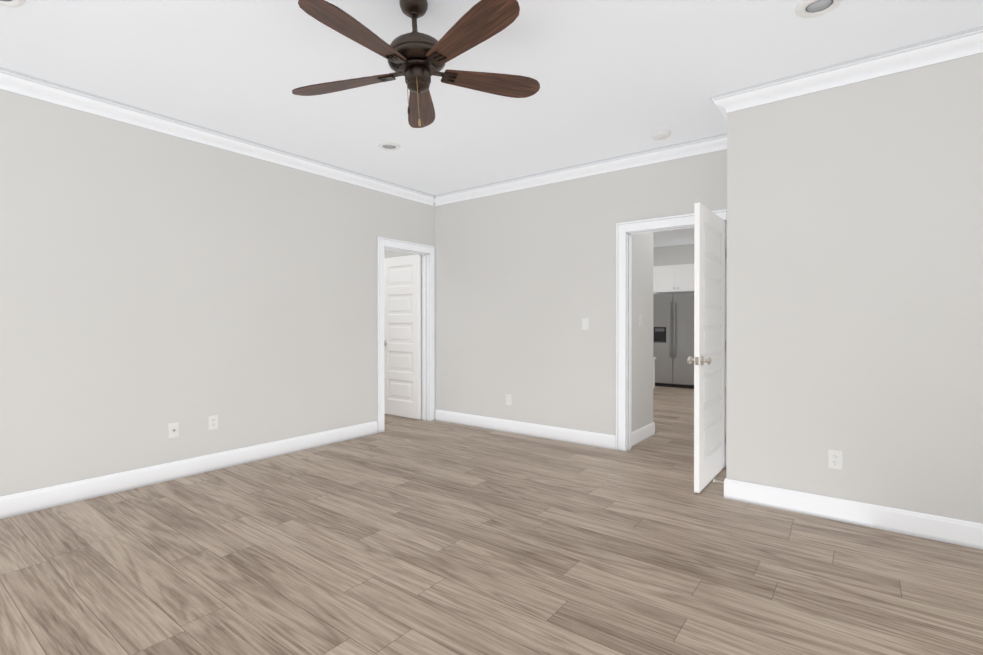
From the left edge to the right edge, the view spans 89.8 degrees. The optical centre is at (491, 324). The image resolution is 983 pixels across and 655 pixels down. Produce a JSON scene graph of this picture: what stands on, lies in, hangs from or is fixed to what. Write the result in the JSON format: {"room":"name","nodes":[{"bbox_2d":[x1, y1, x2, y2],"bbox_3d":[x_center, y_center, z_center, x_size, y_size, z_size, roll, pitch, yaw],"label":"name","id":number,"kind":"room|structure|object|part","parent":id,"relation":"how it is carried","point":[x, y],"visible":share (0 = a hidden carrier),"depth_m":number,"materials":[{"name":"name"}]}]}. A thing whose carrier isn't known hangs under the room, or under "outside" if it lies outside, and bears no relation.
{"room":"empty bedroom","nodes":[
{"label":"empty bedroom","id":0,"kind":"room"},
{"bbox_2d":[0,89,433,495],"bbox_3d":[-2.482,-0.183,3.876,0.120,2.758,5.720,0,0,37],"label":"wall","id":1,"kind":"structure","parent":0,"point":[153,284],"depth_m":3.77,"materials":[{"name":"paint"}]},
{"bbox_2d":[168,422,178,438],"bbox_3d":[-2.452,0.818,3.807,0.017,0.116,0.072,0,0,37],"label":"outlet","id":2,"kind":"object","parent":1,"relation":"attached to","point":[173,430],"visible":1,"depth_m":3.81,"materials":[{"name":"white plastic"}]},
{"bbox_2d":[0,421,377,518],"bbox_3d":[-2.664,1.129,3.530,0.014,0.136,4.700,0,0,37],"label":"baseboard","id":3,"kind":"structure","parent":1,"relation":"attached to","point":[15,504],"depth_m":3.74,"materials":[{"name":"paint"}]},
{"bbox_2d":[209,415,217,429],"bbox_3d":[-2.280,0.803,4.041,0.008,0.116,0.072,0,0,37],"label":"electrical outlet","id":4,"kind":"object","parent":1,"relation":"attached to","point":[213,421],"visible":1,"depth_m":4.04,"materials":[{"name":"white plastic"}]},
{"bbox_2d":[0,67,435,205],"bbox_3d":[-2.364,-1.510,3.856,0.086,0.105,5.600,0,0,37],"label":"crown molding","id":5,"kind":"structure","parent":1,"relation":"attached to","point":[11,81],"depth_m":3.81,"materials":[{"name":"paint"}]},
{"bbox_2d":[384,254,420,419],"bbox_3d":[-1.162,0.153,6.313,0.706,2.043,0.163,0,0,37],"label":"door","id":6,"kind":"structure","parent":1,"relation":"in","point":[402,336],"depth_m":6.27,"materials":[{"name":"paint"}]},
{"bbox_2d":[377,237,435,432],"bbox_3d":[-1.029,0.112,5.793,0.162,2.150,0.900,0,0,37],"label":"door frame","id":7,"kind":"structure","parent":1,"relation":"attached to","point":[428,352],"depth_m":6.04,"materials":[{"name":"paint"}]},
{"bbox_2d":[0,386,982,654],"bbox_3d":[0.505,1.240,5.246,8.440,0.100,11.500,0,0,37],"label":"floor","id":8,"kind":"structure","parent":0,"point":[402,536],"depth_m":2.47,"materials":[{"name":"brown wood"}]},
{"bbox_2d":[653,357,655,388],"bbox_3d":[2.378,0.866,8.373,0.650,0.620,0.590,0,0,37],"label":"base cabinet","id":9,"kind":"object","parent":8,"relation":"on","point":[654,358],"visible":0.17,"depth_m":8.36,"materials":[{"name":"paint"}]},
{"bbox_2d":[653,293,693,388],"bbox_3d":[3.608,0.296,9.417,0.910,1.750,0.816,0,0,37],"label":"fridge","id":10,"kind":"object","parent":8,"relation":"on","point":[673,332],"visible":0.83,"depth_m":9.15,"materials":[{"name":"grey metal"}]},
{"bbox_2d":[724,478,982,549],"bbox_3d":[2.447,1.132,2.765,2.111,0.136,0.014,0,0,37],"label":"baseboard","id":11,"kind":"structure","parent":8,"relation":"on","point":[943,529],"depth_m":2.94,"materials":[{"name":"paint"}]},
{"bbox_2d":[0,0,982,246],"bbox_3d":[0.505,-1.618,5.233,8.440,0.100,11.500,0,0,37],"label":"ceiling","id":12,"kind":"structure","parent":0,"point":[614,78],"depth_m":2.96,"materials":[{"name":"paint"}]},
{"bbox_2d":[0,0,23,6],"bbox_3d":[-2.323,-1.548,2.308,0.198,0.014,0.198,0,0,37],"label":"recessed light","id":13,"kind":"object","parent":12,"relation":"in","point":[12,3],"visible":0.98,"depth_m":2.37,"materials":[{"name":"white plastic"}]},
{"bbox_2d":[378,142,400,150],"bbox_3d":[-0.894,-1.557,4.311,0.198,0.014,0.198,0,0,37],"label":"recessed light","id":14,"kind":"object","parent":12,"relation":"in","point":[390,146],"visible":1,"depth_m":4.29,"materials":[{"name":"white plastic"}]},
{"bbox_2d":[292,0,539,127],"bbox_3d":[-0.361,-1.245,2.338,1.269,0.621,1.257,0,0,37],"label":"fan","id":15,"kind":"object","parent":12,"relation":"hanging from","point":[416,58],"visible":1,"depth_m":2.28,"materials":[{"name":"brown wood"}]},
{"bbox_2d":[652,130,670,139],"bbox_3d":[1.386,-1.542,4.028,0.148,0.042,0.148,0,0,37],"label":"smoke detector","id":16,"kind":"object","parent":12,"relation":"attached to","point":[661,135],"visible":1,"depth_m":3.99,"materials":[{"name":"white plastic"}]},
{"bbox_2d":[795,0,842,17],"bbox_3d":[1.591,-1.548,2.393,0.198,0.014,0.198,0,0,37],"label":"recessed light","id":17,"kind":"object","parent":12,"relation":"in","point":[810,8],"visible":1,"depth_m":2.41,"materials":[{"name":"white plastic"}]},
{"bbox_2d":[711,26,982,117],"bbox_3d":[2.396,-1.505,2.747,2.183,0.105,0.086,0,0,37],"label":"crown molding","id":18,"kind":"structure","parent":12,"relation":"attached to","point":[965,43],"depth_m":2.92,"materials":[{"name":"paint"}]},
{"bbox_2d":[384,149,726,434],"bbox_3d":[-0.313,-0.192,5.896,6.103,2.758,0.120,0,0,37],"label":"wall","id":19,"kind":"structure","parent":0,"point":[525,281],"depth_m":5.17,"materials":[{"name":"paint"}]},
{"bbox_2d":[506,394,511,404],"bbox_3d":[0.190,0.831,5.440,0.072,0.116,0.008,0,0,37],"label":"electrical outlet","id":20,"kind":"object","parent":19,"relation":"attached to","point":[508,399],"visible":1,"depth_m":5.44,"materials":[{"name":"white plastic"}]},
{"bbox_2d":[435,409,615,449],"bbox_3d":[0.247,1.121,5.394,2.372,0.136,0.014,0,0,37],"label":"baseboard","id":21,"kind":"structure","parent":19,"relation":"attached to","point":[601,440],"depth_m":5.25,"materials":[{"name":"paint"}]},
{"bbox_2d":[436,134,726,205],"bbox_3d":[0.698,-1.515,4.997,3.413,0.105,0.086,0,0,37],"label":"crown molding","id":22,"kind":"structure","parent":19,"relation":"attached to","point":[717,142],"depth_m":4.76,"materials":[{"name":"paint"}]},
{"bbox_2d":[582,318,588,329],"bbox_3d":[0.928,-0.009,4.877,0.072,0.116,0.011,0,0,37],"label":"light switch","id":23,"kind":"object","parent":19,"relation":"attached to","point":[585,323],"visible":1,"depth_m":4.87,"materials":[{"name":"white plastic"}]},
{"bbox_2d":[616,209,726,465],"bbox_3d":[1.646,0.118,4.412,1.050,2.150,0.162,0,0,37],"label":"door frame","id":24,"kind":"structure","parent":19,"relation":"attached to","point":[625,231],"depth_m":4.63,"materials":[{"name":"paint"}]},
{"bbox_2d":[687,203,725,492],"bbox_3d":[1.691,0.164,3.794,0.163,2.043,0.818,0,0,37],"label":"door","id":25,"kind":"structure","parent":19,"relation":"in","point":[708,360],"depth_m":3.69,"materials":[{"name":"paint"}]},
{"bbox_3d":[1.950,0.170,4.103,0.013,1.650,0.013,0,0,37],"label":"door hinge","id":26,"kind":"part","parent":25,"relation":"part of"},
{"bbox_2d":[631,232,652,431],"bbox_3d":[1.482,-0.189,5.071,0.120,2.758,0.730,0,0,37],"label":"wall","id":27,"kind":"structure","parent":0,"point":[642,336],"depth_m":5.07,"materials":[{"name":"paint"}]},
{"bbox_2d":[639,315,641,326],"bbox_3d":[1.525,-0.034,5.021,0.011,0.116,0.072,0,0,37],"label":"light switch","id":28,"kind":"object","parent":27,"relation":"attached to","point":[640,320],"visible":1,"depth_m":5.01,"materials":[{"name":"white plastic"}]},
{"bbox_2d":[631,422,654,446],"bbox_3d":[1.527,1.122,5.051,0.044,0.136,0.744,0,0,37],"label":"baseboard","id":29,"kind":"structure","parent":27,"relation":"attached to","point":[639,435],"depth_m":5.04,"materials":[{"name":"paint"}]},
{"bbox_2d":[653,244,725,378],"bbox_3d":[3.050,-0.212,10.450,5.970,2.758,0.120,0,0,37],"label":"wall","id":30,"kind":"structure","parent":0,"point":[673,255],"depth_m":9.88,"materials":[{"name":"paint"}]},
{"bbox_2d":[653,264,693,293],"bbox_3d":[3.647,-0.866,9.463,0.950,0.505,0.719,0,0,37],"label":"upper cabinet","id":31,"kind":"object","parent":30,"relation":"attached to","point":[672,279],"visible":0.75,"depth_m":9.24,"materials":[{"name":"paint"}]},
{"bbox_2d":[726,53,982,523],"bbox_3d":[2.773,-0.180,3.079,2.217,2.758,0.889,0,0,37],"label":"wall bump-out","id":32,"kind":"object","parent":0,"point":[855,273],"visible":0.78,"depth_m":2.94,"materials":[{"name":"paint"}]},
{"bbox_2d":[828,449,842,469],"bbox_3d":[2.110,0.829,3.022,0.072,0.116,0.008,0,0,37],"label":"outlet","id":33,"kind":"object","parent":32,"relation":"attached to","point":[835,459],"visible":1,"depth_m":3.02,"materials":[{"name":"white plastic"}]}
]}

